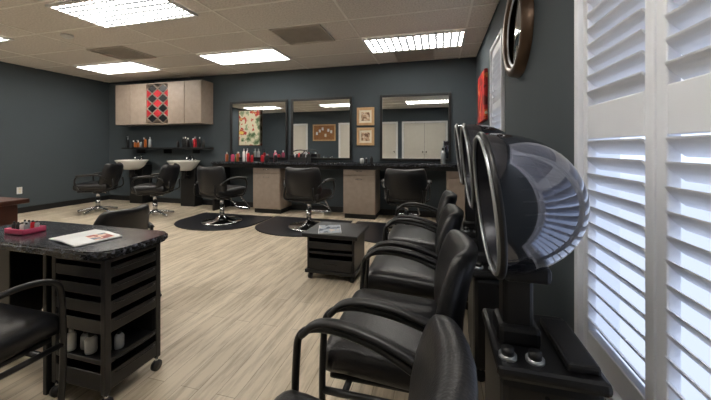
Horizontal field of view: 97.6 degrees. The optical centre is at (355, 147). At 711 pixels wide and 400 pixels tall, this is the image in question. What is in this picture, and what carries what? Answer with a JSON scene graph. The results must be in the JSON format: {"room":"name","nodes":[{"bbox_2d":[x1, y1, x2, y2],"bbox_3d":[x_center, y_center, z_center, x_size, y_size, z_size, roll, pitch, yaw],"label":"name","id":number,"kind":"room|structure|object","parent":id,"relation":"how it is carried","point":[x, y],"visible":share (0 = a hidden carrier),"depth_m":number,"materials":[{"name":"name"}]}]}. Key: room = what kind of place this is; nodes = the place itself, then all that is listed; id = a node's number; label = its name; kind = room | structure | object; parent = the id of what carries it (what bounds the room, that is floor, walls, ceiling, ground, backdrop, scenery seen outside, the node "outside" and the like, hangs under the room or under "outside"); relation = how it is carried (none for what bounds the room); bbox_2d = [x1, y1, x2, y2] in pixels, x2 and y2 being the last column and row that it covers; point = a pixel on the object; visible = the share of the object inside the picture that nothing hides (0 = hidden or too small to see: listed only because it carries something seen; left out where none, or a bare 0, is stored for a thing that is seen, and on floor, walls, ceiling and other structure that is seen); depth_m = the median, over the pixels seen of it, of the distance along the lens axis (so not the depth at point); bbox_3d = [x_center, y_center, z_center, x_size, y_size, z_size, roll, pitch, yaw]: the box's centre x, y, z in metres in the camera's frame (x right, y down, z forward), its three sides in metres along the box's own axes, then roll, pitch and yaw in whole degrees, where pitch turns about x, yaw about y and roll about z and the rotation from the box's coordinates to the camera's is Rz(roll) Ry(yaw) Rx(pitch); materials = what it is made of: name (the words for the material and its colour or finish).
{"room":"salon","nodes":[
{"label":"salon","id":0,"kind":"room"},
{"bbox_2d":[0,61,108,207],"bbox_3d":[-6.366,-0.154,3.917,0.120,2.600,6.290,0,0,15],"label":"wall","id":1,"kind":"structure","parent":0,"point":[54,126],"depth_m":5.86,"materials":[{"name":"paint"}]},
{"bbox_2d":[17,187,21,193],"bbox_3d":[-5.888,0.746,5.451,0.010,0.120,0.075,0,0,15],"label":"wall outlet","id":2,"kind":"object","parent":1,"relation":"attached to","point":[19,189],"visible":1,"depth_m":5.45,"materials":[{"name":"white paint"}]},
{"bbox_2d":[18,195,108,213],"bbox_3d":[-6.304,1.096,3.894,0.012,0.100,6.277,0,0,15],"label":"baseboard","id":3,"kind":"structure","parent":1,"relation":"attached to","point":[106,197],"depth_m":6.00,"materials":[{"name":"black plastic"}]},
{"bbox_2d":[0,199,484,399],"bbox_3d":[-2.597,1.196,2.913,7.920,0.100,6.530,0,0,15],"label":"floor","id":4,"kind":"structure","parent":0,"point":[235,303],"depth_m":2.15,"materials":[{"name":"wood"}]},
{"bbox_2d":[0,197,29,225],"bbox_3d":[-3.095,0.768,2.290,1.040,0.755,0.530,0,0,15],"label":"wooden desk","id":5,"kind":"object","parent":4,"relation":"on","point":[8,205],"visible":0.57,"depth_m":2.34,"materials":[{"name":"brown wood"}]},
{"bbox_2d":[0,279,66,399],"bbox_3d":[-1.512,0.747,1.101,0.580,0.798,0.542,0,0,15],"label":"chair","id":6,"kind":"object","parent":4,"relation":"on","point":[23,331],"visible":1,"depth_m":1.21,"materials":[{"name":"black leather"}]},
{"bbox_2d":[0,221,167,394],"bbox_3d":[-1.522,0.796,1.617,1.065,0.700,0.380,0,0,15],"label":"table","id":7,"kind":"object","parent":4,"relation":"on","point":[27,258],"visible":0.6,"depth_m":1.52,"materials":[{"name":"black stone"}]},
{"bbox_2d":[4,220,45,234],"bbox_3d":[-1.745,0.416,1.645,0.140,0.058,0.100,0,0,15],"label":"tray","id":8,"kind":"object","parent":7,"relation":"on","point":[25,228],"visible":1,"depth_m":1.62,"materials":[{"name":"pink plastic"}]},
{"bbox_2d":[49,229,121,246],"bbox_3d":[-1.330,0.438,1.534,0.262,0.012,0.190,0,0,27],"label":"open magazine","id":9,"kind":"object","parent":7,"relation":"on","point":[91,236],"visible":1,"depth_m":1.51,"materials":[{"name":"paper"}]},
{"bbox_2d":[73,162,123,214],"bbox_3d":[-4.580,0.708,5.590,0.671,0.875,0.668,0,0,-17],"label":"chair","id":10,"kind":"object","parent":4,"relation":"on","point":[110,176],"visible":0.99,"depth_m":5.44,"materials":[{"name":"black leather"}]},
{"bbox_2d":[39,204,161,310],"bbox_3d":[-1.770,0.779,2.202,0.499,0.734,0.534,0,0,12],"label":"chair","id":11,"kind":"object","parent":4,"relation":"on","point":[137,217],"visible":0.28,"depth_m":2.12,"materials":[{"name":"black leather"}]},
{"bbox_2d":[49,243,161,399],"bbox_3d":[-1.195,0.816,1.519,0.342,0.658,0.304,0,0,15],"label":"trolley","id":12,"kind":"object","parent":4,"relation":"on","point":[113,305],"visible":0.92,"depth_m":1.44,"materials":[{"name":"black plastic"}]},
{"bbox_2d":[114,155,151,203],"bbox_3d":[-4.564,0.646,6.368,0.600,1.000,0.586,0,0,15],"label":"sink","id":13,"kind":"object","parent":4,"relation":"on","point":[136,167],"visible":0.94,"depth_m":6.42,"materials":[{"name":"white ceramic"}]},
{"bbox_2d":[130,163,179,216],"bbox_3d":[-3.343,0.708,5.256,0.671,0.875,0.668,0,0,-11],"label":"chair","id":14,"kind":"object","parent":4,"relation":"on","point":[168,175],"visible":0.96,"depth_m":5.08,"materials":[{"name":"black leather"}]},
{"bbox_2d":[167,155,202,206],"bbox_3d":[-3.317,0.646,6.035,0.600,1.000,0.586,0,0,15],"label":"sink","id":15,"kind":"object","parent":4,"relation":"on","point":[188,168],"visible":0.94,"depth_m":6.09,"materials":[{"name":"white ceramic"}]},
{"bbox_2d":[174,212,272,230],"bbox_3d":[-2.130,1.139,4.822,1.320,0.014,1.020,0,0,15],"label":"anti-fatigue mat","id":16,"kind":"object","parent":4,"relation":"on","point":[193,222],"visible":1,"depth_m":4.72,"materials":[{"name":"rubber"}]},
{"bbox_2d":[194,165,249,225],"bbox_3d":[-2.033,0.698,4.835,0.668,0.869,0.808,0,0,27],"label":"chair","id":17,"kind":"object","parent":16,"relation":"on","point":[211,181],"visible":1,"depth_m":4.55,"materials":[{"name":"black leather"}]},
{"bbox_2d":[255,216,351,236],"bbox_3d":[-0.812,1.139,4.522,1.320,0.014,1.020,0,0,15],"label":"anti-fatigue mat","id":18,"kind":"object","parent":4,"relation":"on","point":[277,225],"visible":0.59,"depth_m":4.54,"materials":[{"name":"rubber"}]},
{"bbox_2d":[283,167,334,231],"bbox_3d":[-0.654,0.698,4.520,0.668,0.869,0.808,0,0,19],"label":"chair","id":19,"kind":"object","parent":18,"relation":"on","point":[302,185],"visible":0.94,"depth_m":4.21,"materials":[{"name":"black leather"}]},
{"bbox_2d":[302,221,368,282],"bbox_3d":[-0.169,0.942,2.860,0.500,0.407,0.460,0,0,15],"label":"cart","id":20,"kind":"object","parent":4,"relation":"on","point":[338,254],"visible":0.91,"depth_m":2.70,"materials":[{"name":"black laminate"}]},
{"bbox_2d":[318,225,340,233],"bbox_3d":[-0.233,0.734,2.815,0.200,0.009,0.270,0,0,-5],"label":"magazine","id":21,"kind":"object","parent":20,"relation":"on","point":[323,229],"visible":1,"depth_m":2.78,"materials":[{"name":"paper"}]},
{"bbox_2d":[211,160,464,219],"bbox_3d":[-0.367,0.696,5.307,4.597,0.900,0.507,0,0,15],"label":"countertop","id":22,"kind":"structure","parent":4,"relation":"on","point":[361,181],"depth_m":5.08,"materials":[{"name":"beige wood"}]},
{"bbox_2d":[225,149,252,161],"bbox_3d":[-2.171,0.129,5.796,0.657,0.233,0.151,0,0,15],"label":"bottles","id":23,"kind":"object","parent":22,"relation":"on","point":[233,158],"visible":0.98,"depth_m":5.79,"materials":[{"name":"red plastic"}]},
{"bbox_2d":[261,151,276,161],"bbox_3d":[-1.527,0.146,5.628,0.325,0.200,0.211,0,0,15],"label":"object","id":24,"kind":"object","parent":22,"relation":"on","point":[275,153],"visible":1,"depth_m":5.55,"materials":[{"name":"red plastic"}]},
{"bbox_2d":[289,150,310,161],"bbox_3d":[-0.972,0.137,5.475,0.340,0.218,0.180,0,0,15],"label":"caddy","id":25,"kind":"object","parent":22,"relation":"on","point":[295,157],"visible":0.98,"depth_m":5.43,"materials":[{"name":"black plastic"}]},
{"bbox_2d":[360,156,372,162],"bbox_3d":[0.184,0.193,5.263,0.230,0.107,0.078,0,0,15],"label":"jars","id":26,"kind":"object","parent":22,"relation":"on","point":[361,158],"visible":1,"depth_m":5.23,"materials":[{"name":"white paint"}]},
{"bbox_2d":[441,148,444,163],"bbox_3d":[1.377,0.121,4.891,0.069,0.250,0.067,0,0,15],"label":"spray bottle","id":27,"kind":"object","parent":22,"relation":"on","point":[442,151],"visible":1,"depth_m":4.86,"materials":[{"name":"silver metal"}]},
{"bbox_2d":[274,314,478,399],"bbox_3d":[-0.064,0.747,0.576,0.542,0.798,0.581,0,0,23],"label":"chair","id":28,"kind":"object","parent":4,"relation":"on","point":[442,367],"visible":1,"depth_m":0.62,"materials":[{"name":"black leather"}]},
{"bbox_2d":[356,221,399,242],"bbox_3d":[0.540,1.139,4.161,1.320,0.014,1.020,0,0,15],"label":"anti-fatigue mat","id":29,"kind":"object","parent":4,"relation":"on","point":[374,233],"visible":0.11,"depth_m":4.22,"materials":[{"name":"rubber"}]},
{"bbox_2d":[380,168,431,233],"bbox_3d":[0.700,0.698,4.263,0.668,0.869,0.808,0,0,13],"label":"chair","id":30,"kind":"object","parent":29,"relation":"on","point":[400,186],"visible":0.83,"depth_m":3.93,"materials":[{"name":"black leather"}]},
{"bbox_2d":[319,229,477,399],"bbox_3d":[0.193,0.747,1.227,0.542,0.798,0.581,0,0,15],"label":"chair","id":31,"kind":"object","parent":4,"relation":"on","point":[402,319],"visible":0.74,"depth_m":1.03,"materials":[{"name":"black leather"}]},
{"bbox_2d":[364,204,463,299],"bbox_3d":[0.359,0.747,1.850,0.542,0.798,0.581,0,0,15],"label":"chair","id":32,"kind":"object","parent":4,"relation":"on","point":[390,273],"visible":0.59,"depth_m":1.66,"materials":[{"name":"black leather"}]},
{"bbox_2d":[386,190,456,251],"bbox_3d":[0.524,0.747,2.468,0.542,0.798,0.581,0,0,15],"label":"chair","id":33,"kind":"object","parent":4,"relation":"on","point":[416,235],"visible":0.52,"depth_m":2.37,"materials":[{"name":"black leather"}]},
{"bbox_2d":[454,124,474,309],"bbox_3d":[0.896,0.481,2.307,0.308,1.330,0.462,0,0,15],"label":"hair dryer","id":34,"kind":"object","parent":4,"relation":"on","point":[468,224],"visible":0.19,"depth_m":2.27,"materials":[{"name":"black plastic"}]},
{"bbox_2d":[460,123,506,381],"bbox_3d":[0.715,0.506,1.631,0.308,1.280,0.462,0,0,15],"label":"hair dryer","id":35,"kind":"object","parent":4,"relation":"on","point":[483,292],"visible":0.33,"depth_m":1.51,"materials":[{"name":"black plastic"}]},
{"bbox_2d":[473,132,612,399],"bbox_3d":[0.540,0.546,0.974,0.308,1.200,0.462,0,0,15],"label":"hair dryer","id":36,"kind":"object","parent":4,"relation":"on","point":[533,205],"visible":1,"depth_m":0.83,"materials":[{"name":"black plastic"}]},
{"bbox_2d":[0,0,498,82],"bbox_3d":[-2.597,-1.504,2.913,7.920,0.100,6.530,0,0,15],"label":"ceiling","id":37,"kind":"structure","parent":0,"point":[36,18],"depth_m":3.95,"materials":[{"name":"tile"}]},
{"bbox_2d":[0,35,13,41],"bbox_3d":[-5.238,-1.436,4.005,1.315,0.024,0.600,0,0,15],"label":"ceiling light panel","id":38,"kind":"object","parent":37,"relation":"in","point":[2,38],"depth_m":4.10,"materials":[{"name":"white plastic"}]},
{"bbox_2d":[60,33,73,38],"bbox_3d":[-3.698,-1.428,3.987,0.130,0.038,0.130,0,0,15],"label":"smoke detector","id":39,"kind":"object","parent":37,"relation":"attached to","point":[66,36],"visible":1,"depth_m":3.96,"materials":[{"name":"white paint"}]},
{"bbox_2d":[73,60,162,74],"bbox_3d":[-4.248,-1.436,5.583,1.315,0.024,0.600,0,0,15],"label":"ceiling light panel","id":40,"kind":"object","parent":37,"relation":"in","point":[119,67],"depth_m":5.53,"materials":[{"name":"white plastic"}]},
{"bbox_2d":[45,0,197,28],"bbox_3d":[-2.416,-1.436,3.252,1.315,0.024,0.600,0,0,15],"label":"ceiling light panel","id":41,"kind":"object","parent":37,"relation":"in","point":[106,14],"depth_m":3.26,"materials":[{"name":"white plastic"}]},
{"bbox_2d":[87,46,155,60],"bbox_3d":[-3.563,-1.443,4.764,0.660,0.018,0.570,0,0,15],"label":"ceiling vent","id":42,"kind":"object","parent":37,"relation":"in","point":[126,53],"depth_m":4.74,"materials":[{"name":"metal"}]},
{"bbox_2d":[197,47,291,65],"bbox_3d":[-1.735,-1.436,4.913,1.315,0.024,0.600,0,0,15],"label":"ceiling light panel","id":43,"kind":"object","parent":37,"relation":"in","point":[269,54],"depth_m":4.87,"materials":[{"name":"white plastic"}]},
{"bbox_2d":[0,0,498,81],"bbox_3d":[-2.597,-1.451,2.912,7.680,0.006,6.290,0,0,15],"label":"grid","id":44,"kind":"object","parent":37,"relation":"attached to","point":[471,5],"depth_m":3.97,"materials":[{"name":"beige metal"}]},
{"bbox_2d":[269,24,334,45],"bbox_3d":[-0.664,-1.443,3.991,0.660,0.018,0.570,0,0,15],"label":"ceiling vent","id":45,"kind":"object","parent":37,"relation":"in","point":[314,33],"depth_m":3.97,"materials":[{"name":"metal"}]},
{"bbox_2d":[393,49,434,61],"bbox_3d":[0.911,-1.443,4.813,0.600,0.018,0.570,0,0,15],"label":"ceiling vent","id":46,"kind":"object","parent":37,"relation":"in","point":[425,54],"depth_m":4.84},
{"bbox_2d":[362,29,466,53],"bbox_3d":[0.796,-1.436,4.238,1.315,0.024,0.600,0,0,15],"label":"ceiling light panel","id":47,"kind":"object","parent":37,"relation":"in","point":[451,38],"depth_m":4.18,"materials":[{"name":"white plastic"}]},
{"bbox_2d":[109,57,475,210],"bbox_3d":[-1.772,-0.154,6.009,7.920,2.600,0.120,0,0,15],"label":"wall","id":48,"kind":"structure","parent":0,"point":[365,84],"depth_m":5.68,"materials":[{"name":"paint"}]},
{"bbox_2d":[116,80,212,125],"bbox_3d":[-3.922,-0.889,6.348,2.130,0.830,0.327,0,0,15],"label":"upper cabinet","id":49,"kind":"object","parent":48,"relation":"attached to","point":[190,102],"visible":1,"depth_m":6.18,"materials":[{"name":"beige laminate"}]},
{"bbox_2d":[121,147,213,152],"bbox_3d":[-3.874,0.046,6.372,2.070,0.120,0.257,0,0,15],"label":"floating shelf","id":50,"kind":"object","parent":48,"relation":"attached to","point":[138,149],"visible":1,"depth_m":6.28,"materials":[{"name":"black laminate"}]},
{"bbox_2d":[126,136,151,146],"bbox_3d":[-4.535,-0.130,6.532,0.609,0.232,0.118,0,0,15],"label":"bottles","id":51,"kind":"object","parent":50,"relation":"on","point":[143,143],"visible":0.86,"depth_m":6.50,"materials":[{"name":"multicoloured plastic"}]},
{"bbox_2d":[176,137,204,146],"bbox_3d":[-3.275,-0.119,6.188,0.653,0.211,0.127,0,0,15],"label":"bottles","id":52,"kind":"object","parent":50,"relation":"on","point":[185,142],"visible":0.86,"depth_m":6.14,"materials":[{"name":"black plastic"}]},
{"bbox_2d":[230,99,287,159],"bbox_3d":[-1.860,-0.344,5.950,1.240,1.120,0.038,0,0,15],"label":"wall mirror","id":53,"kind":"object","parent":48,"relation":"attached to","point":[274,113],"visible":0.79,"depth_m":5.90,"materials":[{"name":"clear glass"}]},
{"bbox_2d":[109,195,436,217],"bbox_3d":[-1.789,1.096,5.946,7.680,0.100,0.012,0,0,15],"label":"baseboard","id":54,"kind":"structure","parent":48,"relation":"attached to","point":[111,197],"depth_m":5.72,"materials":[{"name":"black plastic"}]},
{"bbox_2d":[291,96,351,159],"bbox_3d":[-0.628,-0.344,5.622,1.170,1.120,0.038,0,0,15],"label":"wall mirror","id":55,"kind":"object","parent":48,"relation":"attached to","point":[322,127],"visible":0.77,"depth_m":5.61,"materials":[{"name":"clear glass"}]},
{"bbox_2d":[357,107,373,125],"bbox_3d":[0.175,-0.549,5.410,0.310,0.310,0.029,0,0,15],"label":"framed photo","id":56,"kind":"object","parent":48,"relation":"attached to","point":[365,116],"visible":1,"depth_m":5.40,"materials":[{"name":"beige paper"}]},
{"bbox_2d":[357,127,373,144],"bbox_3d":[0.175,-0.199,5.410,0.310,0.310,0.029,0,0,15],"label":"framed photo","id":57,"kind":"object","parent":48,"relation":"attached to","point":[365,136],"visible":1,"depth_m":5.40,"materials":[{"name":"beige paper"}]},
{"bbox_2d":[380,92,450,160],"bbox_3d":[0.986,-0.344,5.191,1.170,1.120,0.038,0,0,15],"label":"wall mirror","id":58,"kind":"object","parent":48,"relation":"attached to","point":[413,127],"visible":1,"depth_m":5.18,"materials":[{"name":"clear glass"}]},
{"bbox_2d":[476,0,605,399],"bbox_3d":[1.171,-0.154,1.908,0.120,2.600,6.290,0,0,15],"label":"wall","id":59,"kind":"structure","parent":0,"point":[539,103],"depth_m":1.70,"materials":[{"name":"paint"}]},
{"bbox_2d":[478,68,487,122],"bbox_3d":[1.659,-0.654,4.060,0.044,0.620,0.620,0,0,15],"label":"canvas painting","id":60,"kind":"object","parent":59,"relation":"attached to","point":[483,79],"visible":1,"depth_m":3.82,"materials":[{"name":"red fabric"}]},
{"bbox_2d":[490,28,504,131],"bbox_3d":[1.472,-0.454,3.116,0.160,1.270,0.650,0,0,15],"label":"window","id":61,"kind":"structure","parent":59,"relation":"in","point":[497,70],"depth_m":3.11,"materials":[{"name":"white paint"}]},
{"bbox_2d":[502,0,533,77],"bbox_3d":[1.170,-0.854,2.275,0.068,0.670,0.670,0,0,15],"label":"round wall mirror","id":62,"kind":"object","parent":59,"relation":"attached to","point":[518,24],"visible":1,"depth_m":2.20,"materials":[{"name":"brown metal"}]},
{"bbox_2d":[574,0,710,399],"bbox_3d":[0.863,-0.149,0.831,0.160,1.980,0.950,0,0,15],"label":"window shutters","id":63,"kind":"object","parent":59,"relation":"in","point":[630,67],"depth_m":0.89,"materials":[{"name":"white paint"}]}
]}

